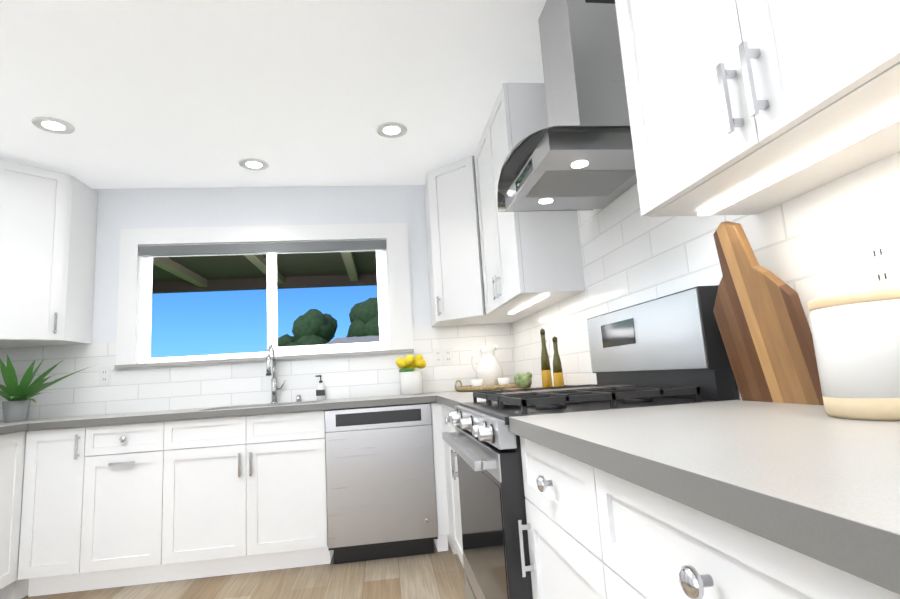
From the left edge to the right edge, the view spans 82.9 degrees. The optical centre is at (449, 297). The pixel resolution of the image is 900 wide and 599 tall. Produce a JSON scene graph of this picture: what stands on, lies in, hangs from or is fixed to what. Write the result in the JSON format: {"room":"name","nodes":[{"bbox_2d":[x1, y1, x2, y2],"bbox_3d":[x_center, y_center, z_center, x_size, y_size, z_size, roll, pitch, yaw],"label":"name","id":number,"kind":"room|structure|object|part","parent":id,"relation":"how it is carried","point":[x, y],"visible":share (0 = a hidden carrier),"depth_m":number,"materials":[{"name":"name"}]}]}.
{"room":"kitchen","nodes":[
{"label":"kitchen","id":0,"kind":"room"},
{"bbox_2d":[22,539,465,598],"bbox_3d":[-0.841,1.256,0.715,3.835,0.100,5.765,-2,-9,-8],"label":"floor","id":1,"kind":"structure","parent":0,"point":[436,574],"depth_m":2.68,"materials":[{"name":"brown wood"}]},
{"bbox_2d":[0,430,28,598],"bbox_3d":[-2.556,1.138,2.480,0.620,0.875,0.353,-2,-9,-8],"label":"base cabinet","id":2,"kind":"object","parent":1,"relation":"on","point":[12,447],"visible":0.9,"depth_m":2.63,"materials":[{"name":"white wood"}]},
{"bbox_2d":[17,426,88,596],"bbox_3d":[-2.162,1.194,3.006,0.297,0.875,0.650,-2,-9,-8],"label":"base cabinet","id":3,"kind":"object","parent":1,"relation":"on","point":[50,532],"visible":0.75,"depth_m":2.73,"materials":[{"name":"white wood"}]},
{"bbox_2d":[0,419,31,433],"bbox_3d":[-2.491,0.591,1.967,0.660,0.038,1.490,-2,-9,-8],"label":"countertop","id":4,"kind":"structure","parent":3,"relation":"on","point":[5,427],"depth_m":2.69,"materials":[{"name":"stone"}]},
{"bbox_2d":[79,421,167,589],"bbox_3d":[-1.815,1.179,3.053,0.405,0.875,0.651,-2,-9,-8],"label":"base cabinet","id":5,"kind":"object","parent":1,"relation":"on","point":[121,531],"visible":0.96,"depth_m":2.78,"materials":[{"name":"white wood"}]},
{"bbox_2d":[161,410,333,580],"bbox_3d":[-1.179,1.152,3.141,0.879,0.875,0.650,-2,-9,-8],"label":"base cabinet","id":6,"kind":"object","parent":1,"relation":"on","point":[245,494],"visible":0.98,"depth_m":2.87,"materials":[{"name":"white wood"}]},
{"bbox_2d":[0,392,435,429],"bbox_3d":[-1.204,0.789,3.196,3.523,0.219,0.642,-2,-9,-8],"label":"countertop","id":7,"kind":"structure","parent":6,"relation":"on","point":[269,408],"depth_m":2.94,"materials":[{"name":"stone"}]},
{"bbox_2d":[0,355,91,421],"bbox_3d":[-2.447,0.528,3.028,0.525,0.398,0.393,-2,-9,-8],"label":"plant pot","id":8,"kind":"object","parent":7,"relation":"on","point":[16,407],"visible":1,"depth_m":3.06,"materials":[{"name":"green plant"}]},
{"bbox_2d":[266,344,285,402],"bbox_3d":[-1.176,0.511,3.437,0.106,0.396,0.215,-2,-9,-8],"label":"faucet","id":9,"kind":"object","parent":7,"relation":"on","point":[274,388],"visible":1,"depth_m":3.48,"materials":[{"name":"silver metal"}]},
{"bbox_2d":[296,395,300,401],"bbox_3d":[-1.045,0.693,3.518,0.032,0.045,0.032,-2,-9,-8],"label":"switch","id":10,"kind":"object","parent":7,"relation":"on","point":[298,398],"visible":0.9,"depth_m":3.51,"materials":[{"name":"silver metal"}]},
{"bbox_2d":[315,375,325,399],"bbox_3d":[-0.903,0.627,3.556,0.066,0.170,0.060,-2,-9,-8],"label":"soap dispenser","id":11,"kind":"object","parent":7,"relation":"on","point":[320,393],"visible":0.94,"depth_m":3.53,"materials":[{"name":"white plastic"}]},
{"bbox_2d":[396,354,425,394],"bbox_3d":[-0.265,0.529,3.523,0.217,0.275,0.206,-2,-9,-8],"label":"flower pot","id":12,"kind":"object","parent":7,"relation":"on","point":[411,381],"visible":1,"depth_m":3.46,"materials":[{"name":"white ceramic"}]},
{"bbox_2d":[454,380,519,391],"bbox_3d":[0.264,0.589,3.481,0.474,0.078,0.474,-2,-9,-8],"label":"woven tray","id":13,"kind":"object","parent":7,"relation":"on","point":[468,388],"visible":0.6,"depth_m":3.28,"materials":[{"name":"wicker"}]},
{"bbox_2d":[471,379,482,385],"bbox_3d":[0.179,0.571,3.360,0.084,0.062,0.082,-2,-9,-8],"label":"cup","id":14,"kind":"object","parent":13,"relation":"on","point":[478,382],"visible":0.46,"depth_m":3.33,"materials":[{"name":"white ceramic"}]},
{"bbox_2d":[471,345,502,385],"bbox_3d":[0.256,0.480,3.548,0.218,0.290,0.188,-2,-9,-8],"label":"pitcher","id":15,"kind":"object","parent":13,"relation":"on","point":[488,370],"visible":0.9,"depth_m":3.49,"materials":[{"name":"white ceramic"}]},
{"bbox_2d":[497,377,509,384],"bbox_3d":[0.356,0.560,3.359,0.084,0.062,0.082,-2,-9,-8],"label":"cup","id":16,"kind":"object","parent":13,"relation":"on","point":[502,381],"visible":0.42,"depth_m":3.33,"materials":[{"name":"white ceramic"}]},
{"bbox_2d":[325,403,437,563],"bbox_3d":[-0.434,1.121,3.235,0.619,0.872,0.602,-2,-9,-8],"label":"dishwasher","id":17,"kind":"object","parent":1,"relation":"on","point":[381,492],"visible":0.98,"depth_m":2.95,"materials":[{"name":"silver metal"}]},
{"bbox_2d":[429,402,448,551],"bbox_3d":[-0.096,1.109,3.304,0.064,0.875,0.620,-2,-9,-8],"label":"base cabinet","id":18,"kind":"object","parent":1,"relation":"on","point":[441,542],"visible":0.69,"depth_m":3.02,"materials":[{"name":"white wood"}]},
{"bbox_2d":[442,404,453,544],"bbox_3d":[0.295,1.030,2.949,0.620,0.875,0.200,-2,-9,-8],"label":"base cabinet","id":19,"kind":"object","parent":1,"relation":"on","point":[450,522],"visible":0.15,"depth_m":2.91,"materials":[{"name":"white wood"}]},
{"bbox_2d":[432,390,499,408],"bbox_3d":[0.304,0.514,2.613,0.673,0.038,0.962,-2,-9,-8],"label":"countertop","id":20,"kind":"structure","parent":19,"relation":"on","point":[451,399],"depth_m":2.74,"materials":[{"name":"stone"}]},
{"bbox_2d":[507,386,553,389],"bbox_3d":[0.460,0.486,2.685,0.300,0.018,0.550,-2,-9,-8],"label":"cutting board","id":21,"kind":"object","parent":20,"relation":"on","point":[527,388],"visible":0.12,"depth_m":2.78,"materials":[{"name":"brown wood"}]},
{"bbox_2d":[515,372,531,388],"bbox_3d":[0.388,0.435,2.668,0.092,0.084,0.079,-2,-9,-8],"label":"artichoke","id":22,"kind":"object","parent":21,"relation":"on","point":[523,381],"visible":1,"depth_m":2.64,"materials":[{"name":"green food"}]},
{"bbox_2d":[540,328,552,387],"bbox_3d":[0.484,0.307,2.600,0.052,0.304,0.051,-2,-9,-8],"label":"oil bottle","id":23,"kind":"object","parent":21,"relation":"on","point":[546,373],"visible":0.96,"depth_m":2.58,"materials":[{"name":"green glass"}]},
{"bbox_2d":[552,336,563,386],"bbox_3d":[0.527,0.317,2.512,0.052,0.254,0.051,-2,-9,-8],"label":"oil bottle","id":24,"kind":"object","parent":21,"relation":"on","point":[558,379],"visible":0.88,"depth_m":2.49,"materials":[{"name":"glass"}]},
{"bbox_2d":[448,535,456,554],"bbox_3d":[0.260,1.096,3.364,0.617,0.875,0.602,-2,-9,-8],"label":"base cabinet","id":25,"kind":"object","parent":1,"relation":"on","point":[453,549],"visible":0.07,"depth_m":3.03,"materials":[{"name":"white wood"}]},
{"bbox_2d":[445,406,463,567],"bbox_3d":[0.343,0.953,2.460,0.651,0.875,0.795,-2,-9,-8],"label":"base cabinet","id":26,"kind":"object","parent":1,"relation":"on","point":[455,503],"visible":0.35,"depth_m":2.63,"materials":[{"name":"white wood"}]},
{"bbox_2d":[517,436,606,598],"bbox_3d":[0.527,0.728,1.053,0.651,0.875,0.468,-2,-9,-8],"label":"base cabinet","id":27,"kind":"object","parent":1,"relation":"on","point":[561,526],"visible":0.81,"depth_m":1.04,"materials":[{"name":"white wood"}]},
{"bbox_2d":[509,399,899,593],"bbox_3d":[0.578,0.186,0.572,0.657,0.038,1.587,-2,-9,-8],"label":"countertop","id":28,"kind":"structure","parent":27,"relation":"on","point":[817,482],"depth_m":0.57,"materials":[{"name":"stone"}]},
{"bbox_2d":[713,221,823,404],"bbox_3d":[0.750,0.031,1.259,0.109,0.459,0.270,-2,-9,-8],"label":"cutting board","id":29,"kind":"object","parent":28,"relation":"on","point":[763,325],"visible":0.88,"depth_m":1.23,"materials":[{"name":"brown wood"}]},
{"bbox_2d":[807,287,899,420],"bbox_3d":[0.759,0.097,0.887,0.200,0.209,0.200,-2,-9,-8],"label":"canister","id":30,"kind":"object","parent":28,"relation":"on","point":[856,338],"visible":1,"depth_m":0.84,"materials":[{"name":"white ceramic"}]},
{"bbox_2d":[442,285,738,598],"bbox_3d":[0.394,0.652,1.698,0.742,1.235,0.803,-2,-9,-8],"label":"range","id":31,"kind":"object","parent":1,"relation":"on","point":[670,349],"visible":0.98,"depth_m":1.51,"materials":[{"name":"silver metal"}]},
{"bbox_2d":[594,467,899,598],"bbox_3d":[0.594,0.645,0.536,0.651,0.875,0.588,-2,-9,-8],"label":"base cabinet","id":32,"kind":"object","parent":1,"relation":"on","point":[656,545],"visible":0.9,"depth_m":0.58,"materials":[{"name":"white wood"}]},
{"bbox_2d":[92,185,431,414],"bbox_3d":[-1.280,0.419,3.659,3.835,2.490,0.150,-2,-9,-8],"label":"wall","id":33,"kind":"structure","parent":0,"point":[118,210],"depth_m":3.73,"materials":[{"name":"grey paint"}]},
{"bbox_2d":[0,323,515,420],"bbox_3d":[-1.264,0.498,3.567,3.533,0.475,0.008,-2,-9,-8],"label":"wall tile","id":34,"kind":"structure","parent":33,"relation":"attached to","point":[127,390],"depth_m":3.52,"materials":[{"name":"white tile"}]},
{"bbox_2d":[98,367,110,384],"bbox_3d":[-2.316,0.523,3.417,0.072,0.116,0.008,-2,-9,-8],"label":"electrical outlet","id":35,"kind":"object","parent":34,"relation":"attached to","point":[104,375],"visible":1,"depth_m":3.42,"materials":[{"name":"white plastic"}]},
{"bbox_2d":[433,348,442,364],"bbox_3d":[-0.087,0.430,3.722,0.072,0.116,0.008,-2,-9,-8],"label":"electrical outlet","id":36,"kind":"object","parent":34,"relation":"attached to","point":[438,356],"visible":1,"depth_m":3.72,"materials":[{"name":"white plastic"}]},
{"bbox_2d":[443,348,453,363],"bbox_3d":[-0.013,0.427,3.732,0.072,0.116,0.008,-2,-9,-8],"label":"electrical outlet","id":37,"kind":"object","parent":34,"relation":"attached to","point":[447,355],"visible":1,"depth_m":3.73,"materials":[{"name":"white plastic"}]},
{"bbox_2d":[114,349,413,368],"bbox_3d":[-1.263,0.432,3.615,2.007,0.029,0.135,-2,-9,-8],"label":"window sill","id":38,"kind":"structure","parent":33,"relation":"attached to","point":[197,362],"depth_m":3.54,"materials":[{"name":"wood"}]},
{"bbox_2d":[116,223,413,364],"bbox_3d":[-1.295,-0.045,3.697,2.007,0.950,0.124,-2,-9,-8],"label":"window","id":39,"kind":"structure","parent":33,"relation":"in","point":[141,248],"depth_m":3.68,"materials":[{"name":"white wood"}]},
{"bbox_2d":[0,0,546,188],"bbox_3d":[-1.002,-1.309,1.105,3.835,0.120,5.765,-2,-9,-8],"label":"ceiling","id":40,"kind":"structure","parent":0,"point":[173,93],"depth_m":2.50,"materials":[{"name":"white paint"}]},
{"bbox_2d":[31,116,74,133],"bbox_3d":[-2.132,-0.923,2.742,0.188,0.010,0.188,-2,-9,-8],"label":"recessed light","id":41,"kind":"object","parent":40,"relation":"in","point":[53,125],"visible":1,"depth_m":2.73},
{"bbox_2d":[239,158,268,170],"bbox_3d":[-1.298,-0.880,3.374,0.188,0.010,0.188,-2,-9,-8],"label":"recessed light","id":42,"kind":"object","parent":40,"relation":"in","point":[254,164],"visible":1,"depth_m":3.37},
{"bbox_2d":[376,122,407,137],"bbox_3d":[-0.346,-0.993,3.026,0.188,0.010,0.188,-2,-9,-8],"label":"recessed light","id":43,"kind":"object","parent":40,"relation":"in","point":[391,130],"visible":1,"depth_m":3.02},
{"bbox_3d":[0.902,-0.098,1.159,0.150,2.490,5.465,-2,-9,-8],"label":"wall","id":44,"kind":"structure","parent":0,"visible":0},
{"bbox_2d":[424,155,532,326],"bbox_3d":[0.173,-0.373,3.585,0.607,1.070,0.607,-2,-9,-8],"label":"wall cabinet","id":45,"kind":"object","parent":44,"relation":"attached to","point":[457,295],"visible":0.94,"depth_m":3.41,"materials":[{"name":"white wood"}]},
{"bbox_2d":[474,82,584,314],"bbox_3d":[0.392,-0.491,2.897,0.355,1.070,0.831,-2,-9,-8],"label":"wall cabinet","id":46,"kind":"object","parent":44,"relation":"attached to","point":[528,256],"visible":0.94,"depth_m":2.54,"materials":[{"name":"white wood"}]},
{"bbox_2d":[509,294,548,313],"bbox_3d":[0.420,0.042,2.802,0.030,0.011,0.700,-2,-9,-8],"label":"led light","id":47,"kind":"object","parent":46,"relation":"attached to","point":[542,296],"depth_m":2.71,"materials":[{"name":"white plastic"}]},
{"bbox_2d":[497,0,636,211],"bbox_3d":[0.432,-0.808,1.947,0.491,0.790,0.770,-2,-9,-8],"label":"range hood","id":48,"kind":"object","parent":44,"relation":"attached to","point":[578,153],"visible":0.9,"depth_m":1.82,"materials":[{"name":"silver metal"}]},
{"bbox_2d":[512,152,899,398],"bbox_3d":[0.764,-0.507,1.458,0.008,1.574,4.957,-2,-9,-8],"label":"wall tile","id":49,"kind":"structure","parent":44,"relation":"attached to","point":[806,247],"depth_m":1.59,"materials":[{"name":"white tile"}]},
{"bbox_2d":[545,335,550,354],"bbox_3d":[0.575,0.280,3.014,0.008,0.116,0.072,-2,-9,-8],"label":"electrical outlet","id":50,"kind":"object","parent":49,"relation":"attached to","point":[547,343],"visible":0.73,"depth_m":2.99,"materials":[{"name":"white plastic"}]},
{"bbox_2d":[859,230,899,289],"bbox_3d":[0.838,-0.064,0.989,0.008,0.116,0.072,-2,-9,-8],"label":"electrical outlet","id":51,"kind":"object","parent":49,"relation":"attached to","point":[880,254],"visible":0.98,"depth_m":0.98,"materials":[{"name":"white plastic"}]},
{"bbox_2d":[615,0,899,216],"bbox_3d":[0.643,-0.793,0.973,0.355,1.082,0.814,-2,-9,-8],"label":"wall cabinet","id":52,"kind":"object","parent":44,"relation":"attached to","point":[866,128],"depth_m":0.94,"materials":[{"name":"white wood"}]},
{"bbox_3d":[0.642,-0.799,0.974,0.355,1.070,0.814,-2,-9,-8],"label":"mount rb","id":53,"kind":"part","parent":52,"relation":"part of","materials":[{"name":"white wood"}]},
{"label":"outside","id":54,"kind":"structure","parent":0,"visible":0},
{"bbox_3d":[-3.580,7.006,36.074,85.000,0.200,65.975,-2,-9,-8],"label":"ground","id":55,"kind":"structure","parent":54,"visible":0},
{"bbox_2d":[152,251,376,293],"bbox_3d":[-1.082,0.712,4.868,7.000,2.550,2.240,-2,-9,-8],"label":"roof","id":56,"kind":"structure","parent":55,"relation":"on","point":[185,274],"depth_m":5.57,"materials":[{"name":"wood"}]},
{"bbox_2d":[278,309,337,346],"bbox_3d":[-15.100,5.785,53.120,6.700,8.798,5.783,-2,-9,-8],"label":"tree","id":57,"kind":"object","parent":55,"relation":"on","point":[314,327],"visible":0.48,"depth_m":51.88,"materials":[{"name":"green plant"}]},
{"bbox_2d":[325,336,379,344],"bbox_3d":[-1.838,4.498,35.128,17.800,4.250,9.860,-2,-9,-8],"label":"house","id":58,"kind":"structure","parent":55,"relation":"on","point":[362,339],"depth_m":35.26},
{"bbox_2d":[346,297,379,336],"bbox_3d":[-7.621,4.870,54.178,8.226,9.991,6.725,-2,-9,-8],"label":"tree","id":59,"kind":"object","parent":55,"relation":"on","point":[364,318],"visible":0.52,"depth_m":52.26,"materials":[{"name":"green plant"}]},
{"bbox_3d":[-2.745,0.055,0.659,0.150,2.490,5.465,-2,-9,-8],"label":"wall","id":60,"kind":"structure","parent":0,"visible":0},
{"bbox_2d":[0,159,97,347],"bbox_3d":[-2.720,-0.251,3.189,0.607,1.070,0.607,-2,-9,-8],"label":"wall cabinet","id":61,"kind":"object","parent":60,"relation":"attached to","point":[48,224],"visible":1,"depth_m":3.13,"materials":[{"name":"white wood"}]}
]}

